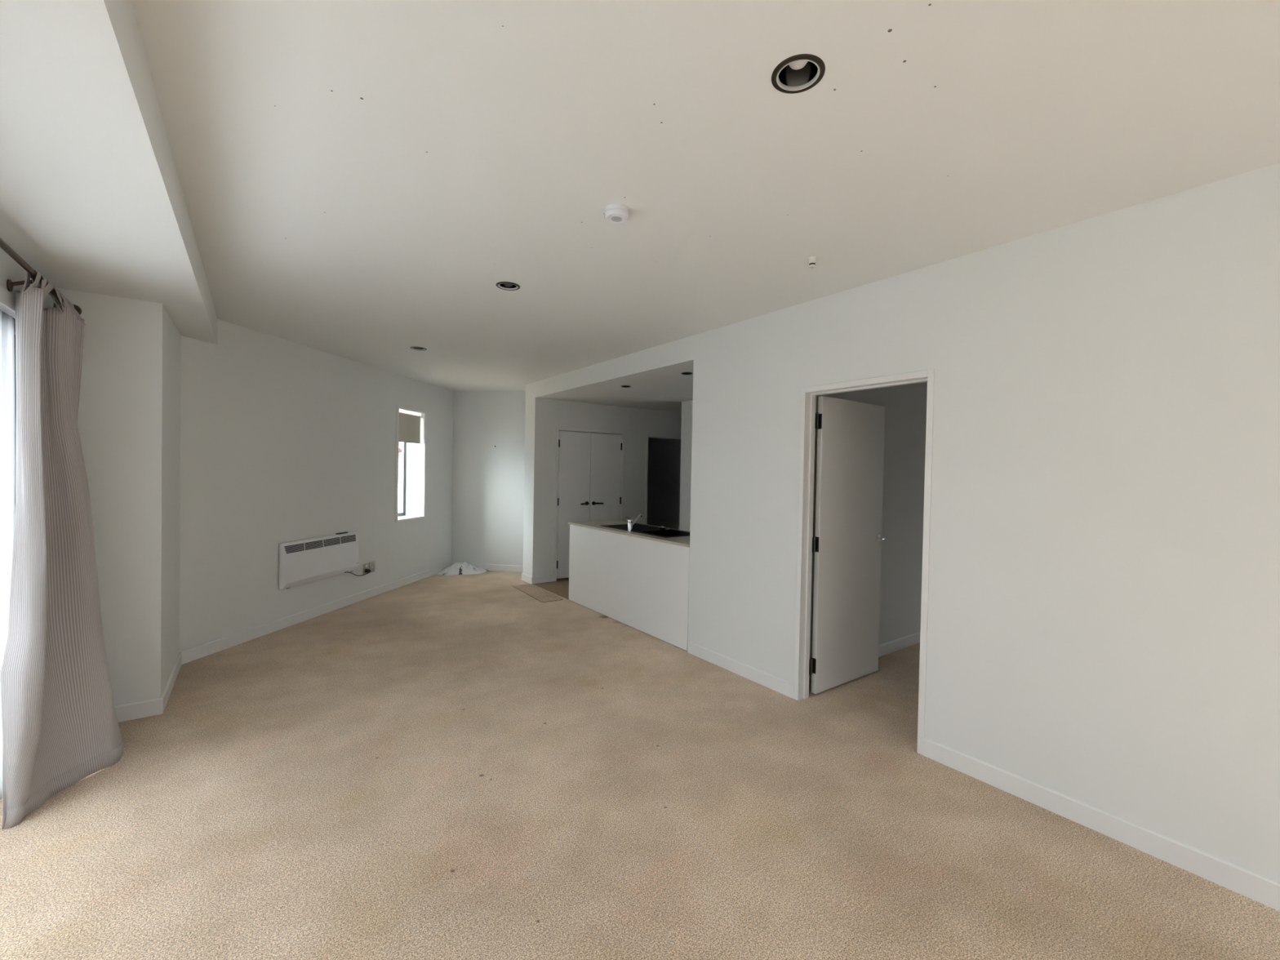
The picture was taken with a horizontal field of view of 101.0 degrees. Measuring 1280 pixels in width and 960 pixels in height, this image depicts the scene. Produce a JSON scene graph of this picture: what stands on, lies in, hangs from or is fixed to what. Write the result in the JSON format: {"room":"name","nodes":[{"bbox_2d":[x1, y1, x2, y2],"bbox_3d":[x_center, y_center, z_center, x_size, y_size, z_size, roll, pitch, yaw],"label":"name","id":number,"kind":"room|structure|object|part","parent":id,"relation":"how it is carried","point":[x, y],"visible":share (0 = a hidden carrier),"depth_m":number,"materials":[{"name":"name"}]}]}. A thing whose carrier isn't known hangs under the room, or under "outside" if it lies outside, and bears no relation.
{"room":"empty living room","nodes":[
{"label":"empty living room","id":0,"kind":"room"},
{"bbox_2d":[0,247,53,319],"bbox_3d":[-1.281,0.252,0.076,0.220,2.389,6.617,0,1,-36],"label":"wall","id":1,"kind":"structure","parent":0,"point":[10,268],"depth_m":2.34,"materials":[{"name":"paint"}]},
{"bbox_2d":[0,285,16,791],"bbox_3d":[-1.911,0.320,1.067,0.097,2.197,4.276,0,1,-36],"label":"window","id":2,"kind":"structure","parent":1,"relation":"in","point":[7,323],"depth_m":2.42,"materials":[{"name":"glass"}]},
{"bbox_3d":[-1.876,0.320,1.092,0.012,2.197,4.276,0,1,-36],"label":"architrave","id":3,"kind":"part","parent":2,"relation":"part of","materials":[{"name":"paint"}]},
{"bbox_2d":[0,237,81,314],"bbox_3d":[-1.707,-0.876,0.959,0.116,0.189,4.600,0,1,-36],"label":"curtain rod","id":4,"kind":"object","parent":1,"relation":"attached to","point":[3,245],"visible":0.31,"depth_m":2.27,"materials":[{"name":"brown metal"}]},
{"bbox_2d":[0,269,124,829],"bbox_3d":[-2.691,0.226,2.498,0.346,2.306,0.912,1,1,-32],"label":"curtain","id":5,"kind":"object","parent":4,"relation":"hanging from","point":[60,727],"visible":0.98,"depth_m":2.44,"materials":[{"name":"white fabric"}]},
{"bbox_2d":[114,697,163,722],"bbox_3d":[-2.975,1.321,2.961,0.445,0.092,0.012,0,1,-36],"label":"baseboard","id":6,"kind":"structure","parent":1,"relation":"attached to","point":[126,712],"depth_m":3.03,"materials":[{"name":"paint"}]},
{"bbox_2d":[0,0,217,344],"bbox_3d":[-1.357,-1.152,0.644,0.948,0.397,7.892,0,1,-36],"label":"ceiling","id":7,"kind":"structure","parent":0,"point":[92,199],"depth_m":1.65,"materials":[{"name":"paint"}]},
{"bbox_2d":[53,287,181,706],"bbox_3d":[-3.364,0.161,3.225,0.753,2.389,0.928,0,1,-36],"label":"wall column","id":8,"kind":"structure","parent":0,"point":[129,415],"depth_m":3.00,"materials":[{"name":"paint"}]},
{"bbox_2d":[160,652,181,712],"bbox_3d":[-3.076,1.311,3.469,0.012,0.092,0.928,0,1,-36],"label":"baseboard","id":9,"kind":"structure","parent":8,"relation":"attached to","point":[170,684],"depth_m":3.40,"materials":[{"name":"paint"}]},
{"bbox_2d":[179,319,453,652],"bbox_3d":[-3.239,0.029,5.406,0.300,2.586,4.664,1,1,9],"label":"wall","id":10,"kind":"structure","parent":0,"point":[282,441],"depth_m":4.72,"materials":[{"name":"paint"}]},
{"bbox_2d":[180,562,451,664],"bbox_3d":[-3.051,1.274,5.773,0.012,0.092,3.914,1,1,9],"label":"baseboard","id":11,"kind":"structure","parent":10,"relation":"attached to","point":[202,651],"depth_m":4.84,"materials":[{"name":"paint"}]},
{"bbox_2d":[279,531,370,589],"bbox_3d":[-3.090,0.797,5.267,0.080,0.502,1.199,1,1,8],"label":"heater","id":12,"kind":"object","parent":10,"relation":"attached to","point":[301,562],"visible":1,"depth_m":5.07,"materials":[{"name":"metal"}]},
{"bbox_2d":[284,542,304,553],"bbox_3d":[-3.146,0.624,4.801,0.007,0.067,0.223,1,1,9],"label":"vent grille","id":13,"kind":"object","parent":12,"relation":"attached to","point":[289,548],"depth_m":4.80,"materials":[{"name":"black"}]},
{"bbox_2d":[304,540,323,550],"bbox_3d":[-3.110,0.620,5.033,0.007,0.067,0.223,1,1,9],"label":"vent grille","id":14,"kind":"object","parent":12,"relation":"attached to","point":[308,544],"depth_m":5.03,"materials":[{"name":"black"}]},
{"bbox_2d":[323,537,340,546],"bbox_3d":[-3.075,0.617,5.264,0.007,0.067,0.223,1,1,9],"label":"vent grille","id":15,"kind":"object","parent":12,"relation":"attached to","point":[327,541],"depth_m":5.26,"materials":[{"name":"black"}]},
{"bbox_2d":[340,534,355,543],"bbox_3d":[-3.039,0.614,5.495,0.007,0.067,0.223,1,1,9],"label":"vent grille","id":16,"kind":"object","parent":12,"relation":"attached to","point":[344,539],"depth_m":5.49,"materials":[{"name":"black"}]},
{"bbox_3d":[-3.027,0.996,5.646,0.016,0.095,0.397,1,1,7],"label":"power cord","id":17,"kind":"part","parent":12,"relation":"part of","materials":[{"name":"black rubber"}]},
{"bbox_2d":[362,562,368,574],"bbox_3d":[-3.035,0.982,5.841,0.011,0.120,0.092,1,1,9],"label":"power socket","id":18,"kind":"object","parent":10,"relation":"attached to","point":[366,566],"visible":0.91,"depth_m":5.83,"materials":[{"name":"plastic"}]},
{"bbox_2d":[368,560,374,573],"bbox_3d":[-3.020,0.981,5.944,0.010,0.120,0.092,1,1,9],"label":"power socket","id":19,"kind":"object","parent":10,"relation":"attached to","point":[371,565],"visible":0.89,"depth_m":5.94,"materials":[{"name":"plastic"}]},
{"bbox_2d":[395,404,426,522],"bbox_3d":[-3.027,-0.200,6.688,0.300,1.414,0.657,1,1,9],"label":"window","id":20,"kind":"structure","parent":10,"relation":"in","point":[413,462],"depth_m":6.96,"materials":[{"name":"glass"}]},
{"bbox_3d":[-3.159,-0.199,6.708,0.035,1.358,0.567,1,1,9],"label":"frame","id":21,"kind":"part","parent":20,"relation":"part of","materials":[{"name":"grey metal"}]},
{"bbox_2d":[399,412,422,444],"bbox_3d":[-2.935,-0.670,6.663,0.046,0.398,0.551,1,1,9],"label":"roller blind","id":22,"kind":"object","parent":20,"relation":"attached to","point":[409,424],"visible":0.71,"depth_m":6.68,"materials":[{"name":"fabric"}]},
{"bbox_2d":[451,391,525,565],"bbox_3d":[-1.994,0.016,7.650,2.080,2.586,0.150,1,1,9],"label":"wall","id":23,"kind":"structure","parent":0,"point":[487,513],"depth_m":7.60,"materials":[{"name":"paint"}]},
{"bbox_2d":[451,562,523,572],"bbox_3d":[-1.897,1.267,7.570,1.750,0.092,0.012,1,1,9],"label":"baseboard","id":24,"kind":"structure","parent":23,"relation":"attached to","point":[514,568],"depth_m":7.58,"materials":[{"name":"paint"}]},
{"bbox_2d":[539,398,681,576],"bbox_3d":[-0.057,0.049,7.874,3.232,2.586,0.300,0,1,-36],"label":"wall","id":25,"kind":"structure","parent":0,"point":[636,424],"depth_m":7.35,"materials":[{"name":"paint"}]},
{"bbox_2d":[533,574,554,583],"bbox_3d":[-1.255,1.291,6.847,0.300,0.092,0.012,0,1,-36],"label":"baseboard","id":26,"kind":"structure","parent":25,"relation":"attached to","point":[536,580],"depth_m":6.84,"materials":[{"name":"paint"}]},
{"bbox_2d":[553,426,624,581],"bbox_3d":[-0.696,0.325,7.264,1.084,2.030,0.169,0,1,-36],"label":"door","id":27,"kind":"structure","parent":25,"relation":"in","point":[589,466],"depth_m":7.18,"materials":[{"name":"paint"}]},
{"bbox_3d":[-0.582,0.322,7.280,0.151,0.052,0.062,0,1,-36],"label":"handle","id":28,"kind":"part","parent":27,"relation":"part of","materials":[{"name":"black metal"}]},
{"bbox_2d":[644,434,680,524],"bbox_3d":[0.381,0.337,8.083,0.839,2.020,0.130,0,1,-36],"label":"door frame","id":29,"kind":"structure","parent":25,"relation":"in","point":[648,436],"depth_m":7.80,"materials":[{"name":"paint"}]},
{"bbox_2d":[543,363,693,413],"bbox_3d":[1.494,-1.089,6.432,4.032,0.190,4.000,0,1,-36],"label":"ceiling","id":30,"kind":"structure","parent":0,"point":[665,390],"depth_m":6.16,"materials":[{"name":"paint"}]},
{"bbox_2d":[680,372,693,374],"bbox_3d":[0.435,-1.039,4.886,0.108,0.112,0.108,0,1,-36],"label":"recessed light","id":31,"kind":"object","parent":30,"relation":"in","point":[682,373],"visible":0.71,"depth_m":4.91,"materials":[{"name":"brown metal"}]},
{"bbox_2d":[0,570,1279,959],"bbox_3d":[0.354,1.464,4.474,8.150,0.124,12.050,0,1,-36],"label":"floor","id":32,"kind":"structure","parent":0,"point":[476,766],"depth_m":2.17,"materials":[{"name":"carpet"}]},
{"bbox_2d":[436,561,488,576],"bbox_3d":[-2.498,1.232,7.441,0.700,0.140,0.444,0,1,-36],"label":"plastic bag","id":33,"kind":"object","parent":32,"relation":"on","point":[460,568],"visible":1,"depth_m":7.33,"materials":[{"name":"white plastic"}]},
{"bbox_2d":[512,583,563,602],"bbox_3d":[-1.227,1.340,6.284,0.266,0.011,0.938,0,1,-34],"label":"carpet offcut","id":34,"kind":"object","parent":32,"relation":"on","point":[542,595],"visible":1,"depth_m":6.22,"materials":[{"name":"beige carpet"}]},
{"bbox_2d":[568,524,689,650],"bbox_3d":[0.064,0.957,5.335,0.660,0.858,2.032,0,1,-36],"label":"half wall","id":35,"kind":"structure","parent":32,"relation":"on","point":[642,584],"depth_m":4.95,"materials":[{"name":"paint"}]},
{"bbox_2d":[568,520,689,546],"bbox_3d":[0.059,0.516,5.337,0.666,0.022,2.062,0,1,-36],"label":"countertop","id":36,"kind":"structure","parent":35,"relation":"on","point":[684,541],"depth_m":5.18,"materials":[{"name":"stone"}]},
{"bbox_2d":[625,513,642,532],"bbox_3d":[-0.038,0.424,5.239,0.075,0.161,0.288,2,1,34],"label":"tap","id":37,"kind":"object","parent":36,"relation":"on","point":[630,523],"visible":1,"depth_m":5.13,"materials":[{"name":"silver metal"}]},
{"bbox_3d":[-0.036,0.406,5.260,0.022,0.126,0.254,2,1,27],"label":"spout","id":38,"kind":"part","parent":37,"relation":"part of","materials":[{"name":"silver metal"}]},
{"bbox_2d":[601,523,689,537],"bbox_3d":[0.096,0.582,5.330,0.484,0.169,1.124,0,1,-36],"label":"sink","id":39,"kind":"object","parent":36,"relation":"in","point":[639,528],"visible":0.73,"depth_m":5.34,"materials":[{"name":"black metal"}]},
{"bbox_2d":[658,526,666,529],"bbox_3d":[0.226,0.486,5.366,0.083,0.033,0.083,0,1,-36],"label":"basket","id":40,"kind":"object","parent":39,"relation":"on","point":[660,527],"visible":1,"depth_m":5.34,"materials":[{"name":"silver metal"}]},
{"bbox_2d":[647,437,680,529],"bbox_3d":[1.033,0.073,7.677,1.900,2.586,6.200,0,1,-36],"label":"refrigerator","id":41,"kind":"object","parent":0,"point":[664,455],"depth_m":9.92,"materials":[{"name":"paint"}]},
{"bbox_2d":[679,400,693,531],"bbox_3d":[1.384,0.209,5.816,0.119,2.389,2.770,0,1,-36],"label":"wall","id":42,"kind":"structure","parent":0,"point":[686,406],"depth_m":6.81,"materials":[{"name":"paint"}]},
{"bbox_2d":[131,0,1279,391],"bbox_3d":[-0.293,-1.293,3.859,4.552,0.220,11.950,0,1,-36],"label":"ceiling","id":43,"kind":"structure","parent":0,"point":[360,180],"depth_m":1.79,"materials":[{"name":"paint"}]},
{"bbox_2d":[410,346,426,351],"bbox_3d":[-2.078,-1.285,4.949,0.144,0.112,0.144,0,1,-36],"label":"recessed light","id":44,"kind":"object","parent":43,"relation":"in","point":[420,348],"visible":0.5,"depth_m":4.98,"materials":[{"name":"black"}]},
{"bbox_2d":[495,281,519,290],"bbox_3d":[-0.802,-1.232,3.212,0.144,0.112,0.144,0,1,-36],"label":"recessed light","id":45,"kind":"object","parent":43,"relation":"in","point":[507,286],"visible":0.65,"depth_m":3.25,"materials":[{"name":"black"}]},
{"bbox_2d":[604,203,628,223],"bbox_3d":[-0.099,-1.132,2.248,0.103,0.042,0.103,0,1,-36],"label":"smoke detector","id":46,"kind":"object","parent":43,"relation":"attached to","point":[615,213],"visible":1,"depth_m":2.22,"materials":[{"name":"white plastic"}]},
{"bbox_2d":[771,53,825,93],"bbox_3d":[0.441,-1.180,1.468,0.144,0.112,0.144,0,1,-36],"label":"recessed light","id":47,"kind":"object","parent":43,"relation":"in","point":[797,73],"visible":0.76,"depth_m":1.50,"materials":[{"name":"brown metal"}]},
{"bbox_3d":[0.441,-1.192,1.468,0.060,0.080,0.060,0,1,-36],"label":"bulb","id":48,"kind":"part","parent":47,"relation":"part of","materials":[{"name":"white glass"}]},
{"bbox_2d":[808,256,816,268],"bbox_3d":[0.886,-1.116,2.712,0.040,0.052,0.040,0,1,-36],"label":"sprinkler head","id":49,"kind":"object","parent":43,"relation":"attached to","point":[812,260],"visible":1,"depth_m":2.70},
{"bbox_2d":[809,382,927,659],"bbox_3d":[2.617,0.149,4.875,4.032,2.586,0.198,0,1,-36],"label":"wall","id":50,"kind":"structure","parent":0,"point":[905,405],"depth_m":4.45,"materials":[{"name":"paint"}]},
{"bbox_2d":[808,631,919,681],"bbox_3d":[2.399,1.396,4.624,3.400,0.092,0.012,0,1,-36],"label":"baseboard","id":51,"kind":"structure","parent":50,"relation":"attached to","point":[895,645],"depth_m":4.46,"materials":[{"name":"paint"}]},
{"bbox_2d":[523,162,1279,883],"bbox_3d":[1.167,0.146,3.356,0.100,2.586,9.050,0,1,-36],"label":"wall","id":52,"kind":"structure","parent":0,"point":[1104,619],"depth_m":2.28,"materials":[{"name":"paint"}]},
{"bbox_2d":[521,573,533,583],"bbox_3d":[-1.473,1.286,6.882,0.012,0.092,0.324,0,1,-36],"label":"baseboard","id":53,"kind":"structure","parent":52,"relation":"attached to","point":[526,578],"depth_m":6.87,"materials":[{"name":"paint"}]},
{"bbox_2d":[687,640,794,698],"bbox_3d":[0.704,1.376,3.885,0.012,0.092,1.051,0,1,-36],"label":"baseboard","id":54,"kind":"structure","parent":52,"relation":"attached to","point":[779,685],"depth_m":3.81,"materials":[{"name":"paint"}]},
{"bbox_2d":[794,368,934,755],"bbox_3d":[1.634,0.429,3.397,0.928,2.036,0.876,0,1,-36],"label":"door","id":55,"kind":"structure","parent":52,"relation":"in","point":[846,544],"depth_m":3.58,"materials":[{"name":"paint"}]},
{"bbox_3d":[1.749,0.432,3.862,0.132,0.052,0.063,0,1,-36],"label":"handle","id":56,"kind":"part","parent":55,"relation":"part of","materials":[{"name":"silver metal"}]},
{"bbox_2d":[923,737,1279,911],"bbox_3d":[2.629,1.456,1.236,0.012,0.092,3.839,0,1,-36],"label":"baseboard","id":57,"kind":"structure","parent":52,"relation":"attached to","point":[1263,890],"depth_m":2.15,"materials":[{"name":"paint"}]},
{"label":"outside","id":58,"kind":"structure","parent":0,"visible":0},
{"bbox_2d":[398,441,402,512],"bbox_3d":[-15.430,-2.810,29.919,4.070,13.000,40.000,1,1,9],"label":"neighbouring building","id":59,"kind":"structure","parent":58,"point":[400,446],"depth_m":29.73,"materials":[{"name":"white"}]}
]}

